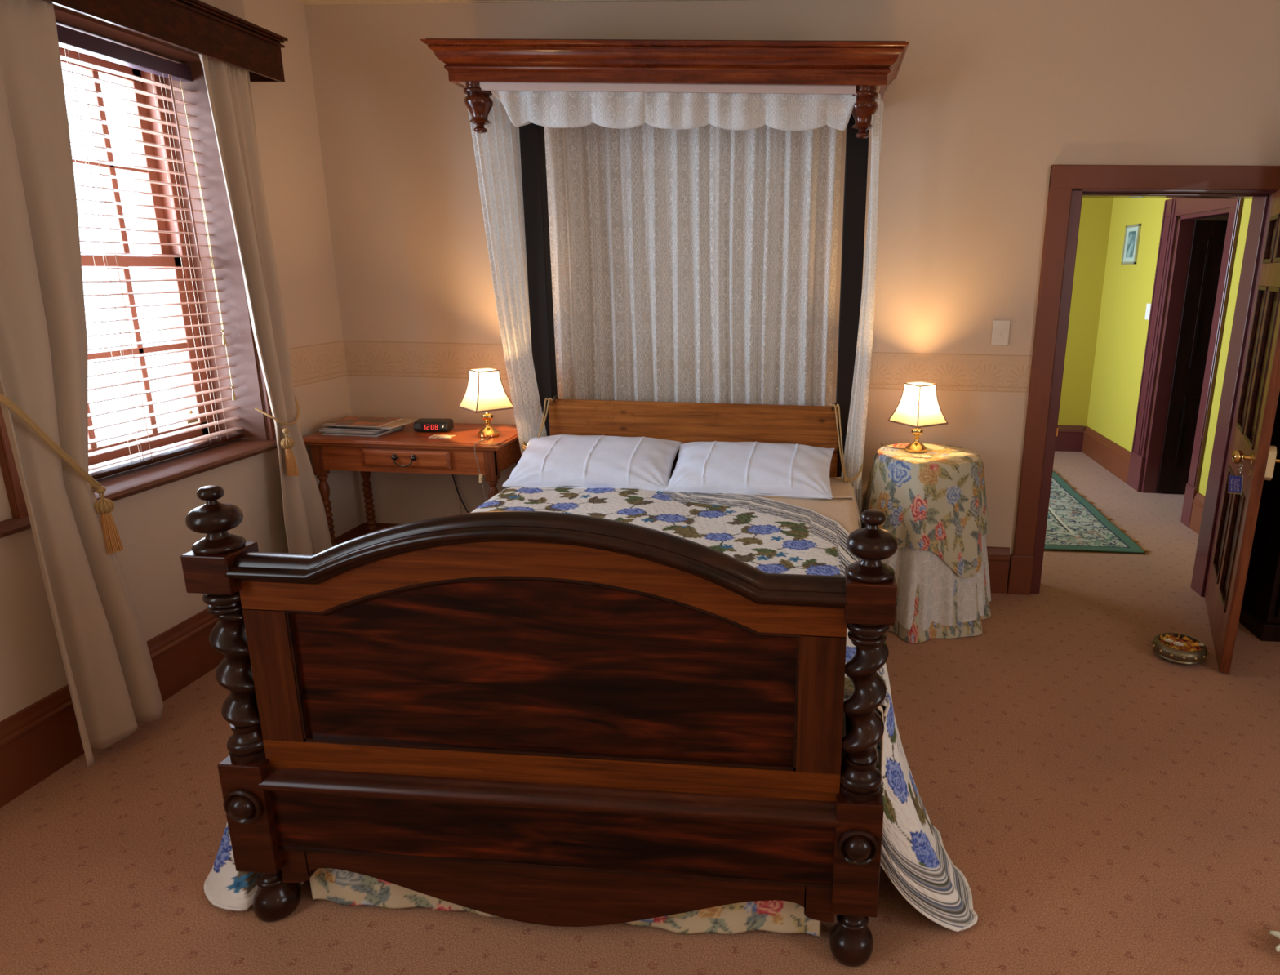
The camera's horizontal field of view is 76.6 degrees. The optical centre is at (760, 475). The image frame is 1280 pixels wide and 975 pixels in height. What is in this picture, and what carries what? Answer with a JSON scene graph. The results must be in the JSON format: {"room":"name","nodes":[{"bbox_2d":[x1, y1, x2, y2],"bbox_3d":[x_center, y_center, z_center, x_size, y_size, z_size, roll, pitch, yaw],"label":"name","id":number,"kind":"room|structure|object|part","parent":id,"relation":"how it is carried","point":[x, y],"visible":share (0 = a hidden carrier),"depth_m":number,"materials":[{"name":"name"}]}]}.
{"room":"historic interior","nodes":[
{"label":"historic interior","id":0,"kind":"room"},
{"bbox_2d":[0,0,364,720],"bbox_3d":[-2.538,-0.191,1.479,0.400,2.759,5.650,2,15,4],"label":"wall","id":1,"kind":"structure","parent":0,"point":[153,530],"depth_m":3.48,"materials":[{"name":"paint"}]},
{"bbox_2d":[0,4,277,537],"bbox_3d":[-2.395,-0.788,2.794,0.456,1.664,1.299,2,15,4],"label":"window","id":2,"kind":"structure","parent":1,"relation":"in","point":[255,440],"depth_m":3.25,"materials":[{"name":"paint"}]},
{"bbox_3d":[-2.507,-1.115,2.779,0.043,0.750,0.974,2,15,4],"label":"sash","id":3,"kind":"part","parent":2,"relation":"part of","materials":[{"name":"paint"}]},
{"bbox_3d":[-2.491,-0.785,2.860,0.105,1.501,1.065,2,15,4],"label":"frame","id":4,"kind":"part","parent":2,"relation":"part of","materials":[{"name":"paint"}]},
{"bbox_3d":[-2.406,0.000,2.998,0.456,0.036,1.299,2,15,4],"label":"sill","id":5,"kind":"part","parent":2,"relation":"part of","materials":[{"name":"paint"}]},
{"bbox_3d":[-2.469,-0.426,2.953,0.040,0.770,0.974,2,15,4],"label":"sash","id":6,"kind":"part","parent":2,"relation":"part of","materials":[{"name":"paint"}]},
{"bbox_2d":[56,24,244,479],"bbox_3d":[-2.335,-0.769,2.866,0.076,1.499,1.048,2,15,4],"label":"blind","id":7,"kind":"object","parent":2,"relation":"attached to","point":[68,38],"visible":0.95,"depth_m":3.01,"materials":[{"name":"white plastic"}]},
{"bbox_3d":[-2.354,-0.051,3.048,0.050,0.016,1.038,2,15,4],"label":"rail","id":8,"kind":"part","parent":7,"relation":"part of","materials":[{"name":"white plastic"}]},
{"bbox_3d":[-2.268,-0.940,3.295,0.016,1.271,0.034,2,15,4],"label":"pull cord","id":9,"kind":"part","parent":7,"relation":"part of","materials":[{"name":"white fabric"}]},
{"bbox_2d":[198,53,332,553],"bbox_3d":[-2.089,-0.517,3.488,0.111,2.382,0.437,2,15,4],"label":"curtain","id":10,"kind":"object","parent":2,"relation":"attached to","point":[228,86],"visible":0.76,"depth_m":3.33,"materials":[{"name":"fabric"}]},
{"bbox_2d":[254,395,299,476],"bbox_3d":[-2.097,-0.230,3.512,0.128,0.438,0.216,-2,15,-11],"label":"tieback","id":11,"kind":"object","parent":10,"relation":"attached to","point":[287,443],"visible":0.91,"depth_m":3.47,"materials":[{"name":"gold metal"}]},
{"bbox_3d":[-2.097,-0.335,3.485,0.126,0.219,0.216,-2,15,-11],"label":"cord","id":12,"kind":"part","parent":11,"relation":"part of","materials":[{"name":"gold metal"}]},
{"bbox_2d":[43,0,288,82],"bbox_3d":[-2.123,-1.557,2.631,0.172,0.174,1.542,2,15,4],"label":"pelmet","id":13,"kind":"object","parent":1,"relation":"attached to","point":[197,26],"visible":0.95,"depth_m":2.90,"materials":[{"name":"brown wood"}]},
{"bbox_2d":[0,0,164,767],"bbox_3d":[-2.147,-0.269,2.443,0.147,2.342,0.461,2,15,4],"label":"curtain","id":14,"kind":"object","parent":13,"relation":"hanging from","point":[113,686],"visible":0.98,"depth_m":2.42,"materials":[{"name":"fabric"}]},
{"bbox_2d":[0,392,123,553],"bbox_3d":[-2.159,-0.049,2.362,0.154,0.691,0.396,5,15,17],"label":"tieback","id":15,"kind":"object","parent":14,"relation":"attached to","point":[104,506],"visible":0.97,"depth_m":2.54,"materials":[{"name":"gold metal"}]},
{"bbox_3d":[-2.160,-0.141,2.330,0.154,0.495,0.380,5,15,17],"label":"cord","id":16,"kind":"part","parent":15,"relation":"part of","materials":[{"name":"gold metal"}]},
{"bbox_3d":[-2.122,-1.623,2.614,0.172,0.039,1.542,2,15,4],"label":"moulding","id":17,"kind":"part","parent":13,"relation":"part of","materials":[{"name":"brown wood"}]},
{"bbox_2d":[0,524,367,807],"bbox_3d":[-2.349,1.056,1.694,0.028,0.243,5.476,2,15,4],"label":"baseboard","id":18,"kind":"structure","parent":1,"relation":"attached to","point":[42,737],"depth_m":2.60,"materials":[{"name":"brown paint"}]},
{"bbox_2d":[288,340,346,386],"bbox_3d":[-2.265,-0.183,2.469,0.002,0.180,3.400,2,15,4],"label":"trim","id":19,"kind":"structure","parent":1,"relation":"attached to","point":[313,363],"depth_m":3.89,"materials":[{"name":"paper"}]},
{"bbox_2d":[297,0,565,3],"bbox_3d":[0.922,-1.944,2.743,7.000,0.100,9.500,2,15,4],"label":"ceiling","id":20,"kind":"structure","parent":0,"point":[300,1],"depth_m":3.64,"materials":[{"name":"paint"}]},
{"bbox_2d":[0,450,1279,974],"bbox_3d":[0.882,0.824,3.457,7.000,0.100,9.500,2,15,4],"label":"floor","id":21,"kind":"structure","parent":0,"point":[1104,804],"depth_m":2.33,"materials":[{"name":"carpet"}]},
{"bbox_2d":[302,422,521,546],"bbox_3d":[-1.653,0.178,3.993,0.970,0.812,0.484,2,15,4],"label":"side table","id":22,"kind":"object","parent":21,"relation":"on","point":[404,450],"visible":0.47,"depth_m":3.73,"materials":[{"name":"brown wood"}]},
{"bbox_3d":[-2.082,0.225,3.856,0.049,0.778,0.049,2,15,4],"label":"leg","id":23,"kind":"part","parent":22,"relation":"part of","materials":[{"name":"brown wood"}]},
{"bbox_2d":[320,427,402,436],"bbox_3d":[-1.927,-0.219,3.877,0.284,0.007,0.214,3,15,7],"label":"magazine","id":24,"kind":"object","parent":22,"relation":"on","point":[323,433],"visible":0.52,"depth_m":3.78,"materials":[{"name":"paper"}]},
{"bbox_2d":[324,425,404,435],"bbox_3d":[-1.915,-0.228,3.880,0.284,0.007,0.214,2,15,6],"label":"magazine","id":25,"kind":"object","parent":24,"relation":"on","point":[402,426],"visible":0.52,"depth_m":3.79,"materials":[{"name":"paper"}]},
{"bbox_2d":[318,428,386,433],"bbox_3d":[-1.935,-0.234,3.870,0.284,0.010,0.214,3,15,9],"label":"magazine","id":26,"kind":"object","parent":25,"relation":"on","point":[319,429],"visible":0.38,"depth_m":3.77,"materials":[{"name":"paper"}]},
{"bbox_2d":[321,426,385,431],"bbox_3d":[-1.921,-0.244,3.873,0.284,0.007,0.214,2,15,6],"label":"magazine","id":27,"kind":"object","parent":26,"relation":"on","point":[326,427],"visible":0.36,"depth_m":3.78,"materials":[{"name":"paper"}]},
{"bbox_2d":[336,418,416,429],"bbox_3d":[-1.865,-0.258,3.893,0.284,0.010,0.214,3,15,9],"label":"magazine","id":28,"kind":"object","parent":27,"relation":"on","point":[404,421],"visible":0.45,"depth_m":3.84,"materials":[{"name":"paper"}]},
{"bbox_2d":[320,416,402,427],"bbox_3d":[-1.923,-0.262,3.868,0.284,0.008,0.214,2,15,5],"label":"magazine","id":29,"kind":"object","parent":28,"relation":"on","point":[350,421],"visible":1,"depth_m":3.84,"materials":[{"name":"paper"}]},
{"bbox_3d":[-2.054,0.137,4.199,0.049,0.778,0.049,2,15,4],"label":"leg","id":30,"kind":"part","parent":22,"relation":"part of","materials":[{"name":"brown wood"}]},
{"bbox_3d":[-1.647,-0.070,3.693,0.121,0.056,0.030,2,15,4],"label":"drawer pull","id":31,"kind":"part","parent":22,"relation":"part of","materials":[{"name":"metal"}]},
{"bbox_3d":[-1.643,-0.079,3.713,0.420,0.086,0.023,2,15,4],"label":"drawer","id":32,"kind":"part","parent":22,"relation":"part of","materials":[{"name":"brown wood"}]},
{"bbox_2d":[413,418,453,431],"bbox_3d":[-1.597,-0.249,3.911,0.164,0.050,0.098,0,14,-3],"label":"clock radio","id":33,"kind":"object","parent":22,"relation":"on","point":[420,424],"visible":1,"depth_m":3.87,"materials":[{"name":"black plastic"}]},
{"bbox_2d":[428,434,455,438],"bbox_3d":[-1.504,-0.186,3.779,0.104,0.003,0.064,1,14,1],"label":"card","id":34,"kind":"object","parent":22,"relation":"on","point":[434,436],"visible":1,"depth_m":3.77,"materials":[{"name":"beige paper"}]},
{"bbox_2d":[457,367,513,502],"bbox_3d":[-1.282,-0.114,3.792,0.243,0.766,0.291,-13,20,-42],"label":"table lamp","id":35,"kind":"object","parent":22,"relation":"on","point":[485,392],"visible":0.97,"depth_m":3.73,"materials":[{"name":"white fabric"}]},
{"bbox_2d":[479,473,482,483],"bbox_3d":[-1.276,0.012,3.652,0.018,0.044,0.015,2,15,4],"label":"switch","id":36,"kind":"object","parent":35,"relation":"attached to","point":[480,474],"depth_m":3.65,"materials":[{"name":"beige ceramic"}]},
{"bbox_3d":[-1.269,0.054,3.751,0.046,0.461,0.178,2,15,4],"label":"cord","id":37,"kind":"part","parent":35,"relation":"part of","materials":[{"name":"beige plastic"}]},
{"bbox_3d":[-1.294,-0.409,3.767,0.189,0.175,0.189,-13,20,-42],"label":"lamp shade","id":38,"kind":"part","parent":35,"relation":"part of","materials":[{"name":"beige fabric"}]},
{"bbox_3d":[-1.253,0.252,3.796,0.049,0.778,0.049,2,15,4],"label":"leg","id":39,"kind":"part","parent":22,"relation":"part of","materials":[{"name":"brown wood"}]},
{"bbox_2d":[180,38,909,966],"bbox_3d":[-0.458,-0.347,2.779,1.918,2.470,2.436,2,15,4],"label":"bed","id":40,"kind":"object","parent":21,"relation":"on","point":[551,718],"visible":1,"depth_m":1.84,"materials":[{"name":"brown wood"}]},
{"bbox_3d":[-1.220,0.559,1.900,0.105,0.819,0.105,2,15,4],"label":"footboard post","id":41,"kind":"part","parent":40,"relation":"part of","materials":[{"name":"brown wood"}]},
{"bbox_2d":[465,94,546,454],"bbox_3d":[-1.153,-0.828,3.682,0.334,1.689,0.172,-11,18,-38],"label":"lace curtain","id":42,"kind":"object","parent":40,"relation":"hanging from","point":[497,153],"visible":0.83,"depth_m":3.62,"materials":[{"name":"white fabric"}]},
{"bbox_3d":[-0.491,0.167,1.728,1.362,0.182,0.083,2,15,4],"label":"rail","id":43,"kind":"part","parent":40,"relation":"part of","materials":[{"name":"brown wood"}]},
{"bbox_2d":[522,397,552,449],"bbox_3d":[-1.052,-0.242,3.778,0.147,0.245,0.069,-1,15,-8],"label":"tieback","id":44,"kind":"object","parent":40,"relation":"hanging from","point":[546,398],"visible":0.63,"depth_m":3.79,"materials":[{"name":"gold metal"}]},
{"bbox_3d":[-1.032,-0.537,3.821,0.089,2.300,0.080,2,15,4],"label":"head post","id":45,"kind":"part","parent":40,"relation":"part of","materials":[{"name":"black wood"}]},
{"bbox_3d":[-0.491,0.218,1.753,1.362,0.212,0.036,2,15,4],"label":"footboard","id":46,"kind":"part","parent":40,"relation":"part of","materials":[{"name":"brown wood"}]},
{"bbox_3d":[-0.494,0.429,1.810,1.182,0.451,0.012,2,15,4],"label":"panel","id":47,"kind":"part","parent":40,"relation":"part of","materials":[{"name":"brown wood"}]},
{"bbox_3d":[-0.500,0.744,1.871,1.362,0.058,0.076,2,15,4],"label":"moulding","id":48,"kind":"part","parent":40,"relation":"part of","materials":[{"name":"brown wood"}]},
{"bbox_3d":[-0.498,0.680,1.872,1.362,0.077,0.036,2,15,4],"label":"rail","id":49,"kind":"part","parent":40,"relation":"part of","materials":[{"name":"brown wood"}]},
{"bbox_3d":[-0.501,0.847,1.905,1.362,0.162,0.044,2,15,4],"label":"panel","id":50,"kind":"part","parent":40,"relation":"part of","materials":[{"name":"brown wood"}]},
{"bbox_2d":[309,867,869,937],"bbox_3d":[-0.422,0.738,2.897,1.553,0.290,1.943,2,15,4],"label":"bed skirt","id":51,"kind":"object","parent":40,"relation":"attached to","point":[341,886],"visible":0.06,"depth_m":1.98,"materials":[{"name":"fabric"}]},
{"bbox_2d":[204,485,977,931],"bbox_3d":[-0.395,0.577,2.799,2.032,0.655,1.907,2,15,4],"label":"quilt","id":52,"kind":"object","parent":40,"relation":"on","point":[770,535],"visible":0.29,"depth_m":2.69,"materials":[{"name":"fabric"}]},
{"bbox_2d":[502,433,681,491],"bbox_3d":[-0.754,-0.059,3.668,0.751,0.216,0.388,2,15,4],"label":"pillow","id":53,"kind":"object","parent":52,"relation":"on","point":[587,461],"visible":0.94,"depth_m":3.56,"materials":[{"name":"white fabric"}]},
{"bbox_2d":[490,90,856,131],"bbox_3d":[-0.356,-1.538,3.431,1.510,0.163,0.391,2,15,4],"label":"lace valance","id":54,"kind":"object","parent":40,"relation":"hanging from","point":[553,109],"visible":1,"depth_m":3.26,"materials":[{"name":"white fabric"}]},
{"bbox_2d":[544,123,842,405],"bbox_3d":[-0.337,-1.008,3.804,1.402,1.360,0.079,2,15,4],"label":"lace curtain","id":55,"kind":"object","parent":40,"relation":"hanging from","point":[695,378],"visible":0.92,"depth_m":3.80,"materials":[{"name":"white fabric"}]},
{"bbox_3d":[-0.326,-0.011,3.848,1.380,0.688,0.025,2,15,4],"label":"headboard","id":56,"kind":"part","parent":40,"relation":"part of","materials":[{"name":"brown wood"}]},
{"bbox_2d":[764,486,884,782],"bbox_3d":[-0.407,0.406,2.897,1.568,0.342,2.025,2,15,4],"label":"sheet","id":57,"kind":"object","parent":40,"relation":"on","point":[842,510],"visible":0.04,"depth_m":3.31,"materials":[{"name":"beige fabric"}]},
{"bbox_2d":[670,471,860,528],"bbox_3d":[-0.067,0.170,3.661,1.035,0.273,0.390,2,15,4],"label":"sheet","id":58,"kind":"object","parent":57,"relation":"on","point":[839,488],"visible":0.14,"depth_m":3.57,"materials":[{"name":"beige fabric"}]},
{"bbox_2d":[662,440,834,498],"bbox_3d":[-0.037,-0.030,3.606,0.742,0.206,0.394,2,15,4],"label":"pillow","id":59,"kind":"object","parent":58,"relation":"on","point":[798,471],"visible":0.98,"depth_m":3.50,"materials":[{"name":"white fabric"}]},
{"bbox_2d":[832,404,862,481],"bbox_3d":[0.391,-0.148,3.667,0.164,0.346,0.086,7,16,23],"label":"tieback","id":60,"kind":"object","parent":40,"relation":"hanging from","point":[845,477],"visible":1,"depth_m":3.68,"materials":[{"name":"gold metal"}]},
{"bbox_3d":[0.316,0.621,2.891,0.028,0.160,2.022,2,15,4],"label":"rail","id":61,"kind":"part","parent":40,"relation":"part of","materials":[{"name":"brown wood"}]},
{"bbox_3d":[0.406,-0.489,3.717,0.096,2.300,0.080,2,15,4],"label":"head post","id":62,"kind":"part","parent":40,"relation":"part of","materials":[{"name":"black wood"}]},
{"bbox_2d":[840,93,884,489],"bbox_3d":[0.448,-0.759,3.541,0.126,1.671,0.316,4,15,12],"label":"lace curtain","id":63,"kind":"object","parent":40,"relation":"hanging from","point":[854,449],"visible":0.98,"depth_m":3.54,"materials":[{"name":"white fabric"}]},
{"bbox_2d":[853,478,862,528],"bbox_3d":[0.456,0.288,3.789,0.068,0.560,0.039,2,15,4],"label":"lace tail","id":64,"kind":"object","parent":63,"relation":"hanging from","point":[858,493],"visible":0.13,"depth_m":3.73,"materials":[{"name":"beige fabric"}]},
{"bbox_3d":[0.227,0.607,1.795,0.105,0.819,0.105,2,15,4],"label":"footboard post","id":65,"kind":"part","parent":40,"relation":"part of","materials":[{"name":"brown wood"}]},
{"bbox_2d":[1044,471,1149,553],"bbox_3d":[1.773,0.176,5.785,1.266,0.015,2.113,2,15,4],"label":"rug","id":66,"kind":"object","parent":21,"relation":"on","point":[1073,523],"visible":0.31,"depth_m":5.17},
{"bbox_2d":[1151,632,1208,664],"bbox_3d":[1.807,0.748,3.451,0.225,0.076,0.220,2,15,4],"label":"bowl","id":67,"kind":"object","parent":21,"relation":"on","point":[1188,653],"visible":0.91,"depth_m":3.40,"materials":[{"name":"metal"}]},
{"bbox_2d":[1164,638,1173,642],"bbox_3d":[1.752,0.707,3.433,0.036,0.009,0.036,2,15,4],"label":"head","id":68,"kind":"object","parent":67,"relation":"on","point":[1165,639],"visible":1,"depth_m":3.43},
{"bbox_2d":[1173,640,1183,645],"bbox_3d":[1.776,0.714,3.398,0.042,0.010,0.042,2,15,4],"label":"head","id":69,"kind":"object","parent":67,"relation":"on","point":[1178,642],"visible":1,"depth_m":3.40},
{"bbox_2d":[1239,391,1279,641],"bbox_3d":[2.845,-0.333,3.508,1.110,2.170,0.452,2,15,4],"label":"wardrobe","id":70,"kind":"object","parent":21,"relation":"on","point":[1260,614],"visible":0.59,"depth_m":3.63,"materials":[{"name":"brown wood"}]},
{"bbox_3d":[2.581,-0.308,3.338,0.490,1.960,0.021,2,15,4],"label":"door","id":71,"kind":"part","parent":70,"relation":"part of","materials":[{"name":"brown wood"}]},
{"bbox_2d":[1269,929,1279,951],"bbox_3d":[1.308,1.150,1.942,0.127,0.034,0.125,2,15,4],"label":"fabric flower","id":72,"kind":"object","parent":21,"relation":"on","point":[1277,933],"visible":1,"depth_m":1.97,"materials":[{"name":"fabric"}]},
{"bbox_3d":[0.768,0.282,3.788,0.452,0.777,0.452,2,15,4],"label":"round table","id":73,"kind":"object","parent":21,"relation":"on","visible":0},
{"bbox_2d":[888,560,991,643],"bbox_3d":[0.772,0.289,3.748,0.686,0.780,0.620,2,15,4],"label":"cloth","id":74,"kind":"object","parent":73,"relation":"on","point":[971,628],"visible":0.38,"depth_m":3.60,"materials":[{"name":"fabric"}]},
{"bbox_2d":[862,523,991,630],"bbox_3d":[0.777,0.259,3.747,0.675,0.727,0.608,2,15,4],"label":"table skirt","id":75,"kind":"object","parent":74,"relation":"on","point":[935,578],"visible":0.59,"depth_m":3.57,"materials":[{"name":"white fabric"}]},
{"bbox_2d":[862,442,988,577],"bbox_3d":[0.779,0.145,3.741,0.592,0.510,0.578,1,14,1],"label":"floral tablecloth","id":76,"kind":"object","parent":75,"relation":"on","point":[937,504],"visible":0.94,"depth_m":3.52,"materials":[{"name":"fabric"}]},
{"bbox_2d":[880,381,947,453],"bbox_3d":[0.699,-0.280,3.724,0.198,0.316,0.298,-9,17,-33],"label":"table lamp","id":77,"kind":"object","parent":76,"relation":"on","point":[918,406],"visible":1,"depth_m":3.63,"materials":[{"name":"white fabric"}]},
{"bbox_3d":[0.622,-0.139,3.795,0.034,0.006,0.158,-11,19,-39],"label":"cord","id":78,"kind":"part","parent":77,"relation":"part of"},
{"bbox_3d":[0.728,-0.333,3.667,0.189,0.175,0.189,-9,17,-33],"label":"lamp shade","id":79,"kind":"part","parent":77,"relation":"part of","materials":[{"name":"beige fabric"}]},
{"bbox_2d":[911,453,931,457],"bbox_3d":[0.728,-0.089,3.613,0.080,0.003,0.056,1,14,1],"label":"card","id":80,"kind":"object","parent":76,"relation":"on","point":[914,455],"visible":1,"depth_m":3.61,"materials":[{"name":"beige paper"}]},
{"bbox_2d":[304,0,1279,589],"bbox_3d":[0.717,-0.773,3.914,5.700,2.759,0.150,2,15,4],"label":"wall","id":81,"kind":"structure","parent":0,"point":[985,96],"depth_m":3.75,"materials":[{"name":"paint"}]},
{"bbox_2d":[452,474,468,513],"bbox_3d":[-1.529,0.140,4.212,0.206,0.543,0.048,2,15,4],"label":"power cord","id":82,"kind":"object","parent":81,"relation":"attached to","point":[455,484],"visible":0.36,"depth_m":4.21,"materials":[{"name":"black plastic"}]},
{"bbox_2d":[302,0,755,4],"bbox_3d":[-0.317,-2.122,3.567,3.600,0.005,0.012,2,15,4],"label":"trim","id":83,"kind":"structure","parent":81,"relation":"attached to","point":[566,1],"depth_m":3.62,"materials":[{"name":"paint"}]},
{"bbox_2d":[363,522,1009,593],"bbox_3d":[-0.439,0.430,4.225,3.430,0.243,0.028,2,15,4],"label":"baseboard","id":84,"kind":"structure","parent":81,"relation":"attached to","point":[998,557],"depth_m":4.09,"materials":[{"name":"brown paint"}]},
{"bbox_2d":[342,340,1031,392],"bbox_3d":[-0.414,-0.548,3.985,3.446,0.180,0.002,2,15,4],"label":"wallpaper border","id":85,"kind":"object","parent":81,"relation":"attached to","point":[889,370],"depth_m":3.97,"materials":[{"name":"paper"}]},
{"bbox_2d":[991,320,1010,345],"bbox_3d":[1.147,-0.682,3.817,0.080,0.119,0.016,2,15,4],"label":"light switch","id":86,"kind":"object","parent":81,"relation":"attached to","point":[1001,328],"visible":1,"depth_m":3.81,"materials":[{"name":"white plastic"}]},
{"bbox_2d":[1006,164,1279,673],"bbox_3d":[1.846,-0.302,3.526,1.163,2.071,0.996,2,15,4],"label":"door","id":87,"kind":"structure","parent":81,"relation":"in","point":[1251,388],"depth_m":3.67,"materials":[{"name":"brown paint"}]},
{"bbox_3d":[2.176,0.226,3.715,0.048,0.505,0.265,7,16,24],"label":"panel","id":88,"kind":"part","parent":87,"relation":"part of","materials":[{"name":"brown wood"}]},
{"bbox_3d":[2.028,0.304,3.404,0.048,0.505,0.265,7,16,24],"label":"panel","id":89,"kind":"part","parent":87,"relation":"part of","materials":[{"name":"brown wood"}]},
{"bbox_2d":[1227,458,1243,493],"bbox_3d":[1.903,-0.005,3.192,0.058,0.161,0.034,2,15,4],"label":"tag","id":90,"kind":"object","parent":87,"relation":"hanging from","point":[1234,481],"visible":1,"depth_m":3.20,"materials":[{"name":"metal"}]},
{"bbox_3d":[1.913,-0.045,3.180,0.011,0.077,0.035,12,18,37],"label":"chain","id":91,"kind":"part","parent":90,"relation":"part of","materials":[{"name":"metal"}]},
{"bbox_3d":[1.913,-0.074,3.173,0.073,0.056,0.056,7,16,24],"label":"knob","id":92,"kind":"part","parent":87,"relation":"part of","materials":[{"name":"gold metal"}]},
{"bbox_3d":[2.187,-0.512,3.524,0.048,0.630,0.265,7,16,24],"label":"panel","id":93,"kind":"part","parent":87,"relation":"part of","materials":[{"name":"brown wood"}]},
{"bbox_3d":[2.038,-0.434,3.213,0.048,0.630,0.265,7,16,24],"label":"panel","id":94,"kind":"part","parent":87,"relation":"part of","materials":[{"name":"brown wood"}]},
{"bbox_3d":[2.194,-1.003,3.397,0.048,0.195,0.265,7,16,24],"label":"panel","id":95,"kind":"part","parent":87,"relation":"part of","materials":[{"name":"brown wood"}]},
{"bbox_3d":[2.046,-0.925,3.087,0.048,0.195,0.265,7,16,24],"label":"panel","id":96,"kind":"part","parent":87,"relation":"part of","materials":[{"name":"brown wood"}]},
{"bbox_2d":[1057,197,1113,428],"bbox_3d":[1.339,-1.631,7.274,3.400,2.759,0.100,2,15,4],"label":"wall","id":97,"kind":"structure","parent":0,"point":[1095,212],"depth_m":7.13,"materials":[{"name":"yellow paint"}]},
{"bbox_2d":[1054,424,1084,451],"bbox_3d":[1.305,-0.398,7.527,3.376,0.243,0.028,2,15,4],"label":"baseboard","id":98,"kind":"structure","parent":97,"relation":"attached to","point":[1069,437],"depth_m":7.41,"materials":[{"name":"red paint"}]},
{"bbox_2d":[1086,198,1252,495],"bbox_3d":[2.952,-1.154,5.516,0.100,2.759,3.480,2,15,4],"label":"wall","id":99,"kind":"structure","parent":0,"point":[1127,289],"depth_m":6.43,"materials":[{"name":"yellow paint"}]},
{"bbox_2d":[1120,223,1141,264],"bbox_3d":[2.983,-1.859,6.435,0.018,0.305,0.290,2,15,4],"label":"framed picture","id":100,"kind":"object","parent":99,"relation":"attached to","point":[1132,233],"visible":1,"depth_m":6.42,"materials":[{"name":"silver metal"}]},
{"bbox_2d":[1125,231,1136,257],"bbox_3d":[2.984,-1.859,6.435,0.006,0.205,0.160,2,15,4],"label":"print","id":101,"kind":"object","parent":100,"relation":"attached to","point":[1131,243],"depth_m":6.43},
{"bbox_2d":[1081,426,1204,534],"bbox_3d":[2.867,0.073,5.791,0.028,0.243,3.370,2,15,4],"label":"baseboard","id":102,"kind":"structure","parent":99,"relation":"attached to","point":[1107,453],"depth_m":6.63,"materials":[{"name":"brown paint"}]},
{"bbox_2d":[1144,303,1151,319],"bbox_3d":[2.937,-1.243,6.058,0.015,0.120,0.080,2,15,4],"label":"light switch","id":103,"kind":"object","parent":99,"relation":"attached to","point":[1148,305],"visible":0.95,"depth_m":6.05,"materials":[{"name":"white plastic"}]},
{"bbox_2d":[1195,215,1228,220],"bbox_3d":[3.748,-1.124,5.444,1.500,2.759,3.450,2,15,4],"label":"wall","id":104,"kind":"structure","parent":0,"point":[1224,217],"depth_m":6.84,"materials":[{"name":"paint"}]},
{"bbox_2d":[1126,198,1244,527],"bbox_3d":[3.304,-0.812,5.479,0.890,2.125,1.115,2,15,4],"label":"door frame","id":105,"kind":"structure","parent":104,"relation":"in","point":[1204,254],"depth_m":5.74,"materials":[{"name":"red paint"}]}
]}

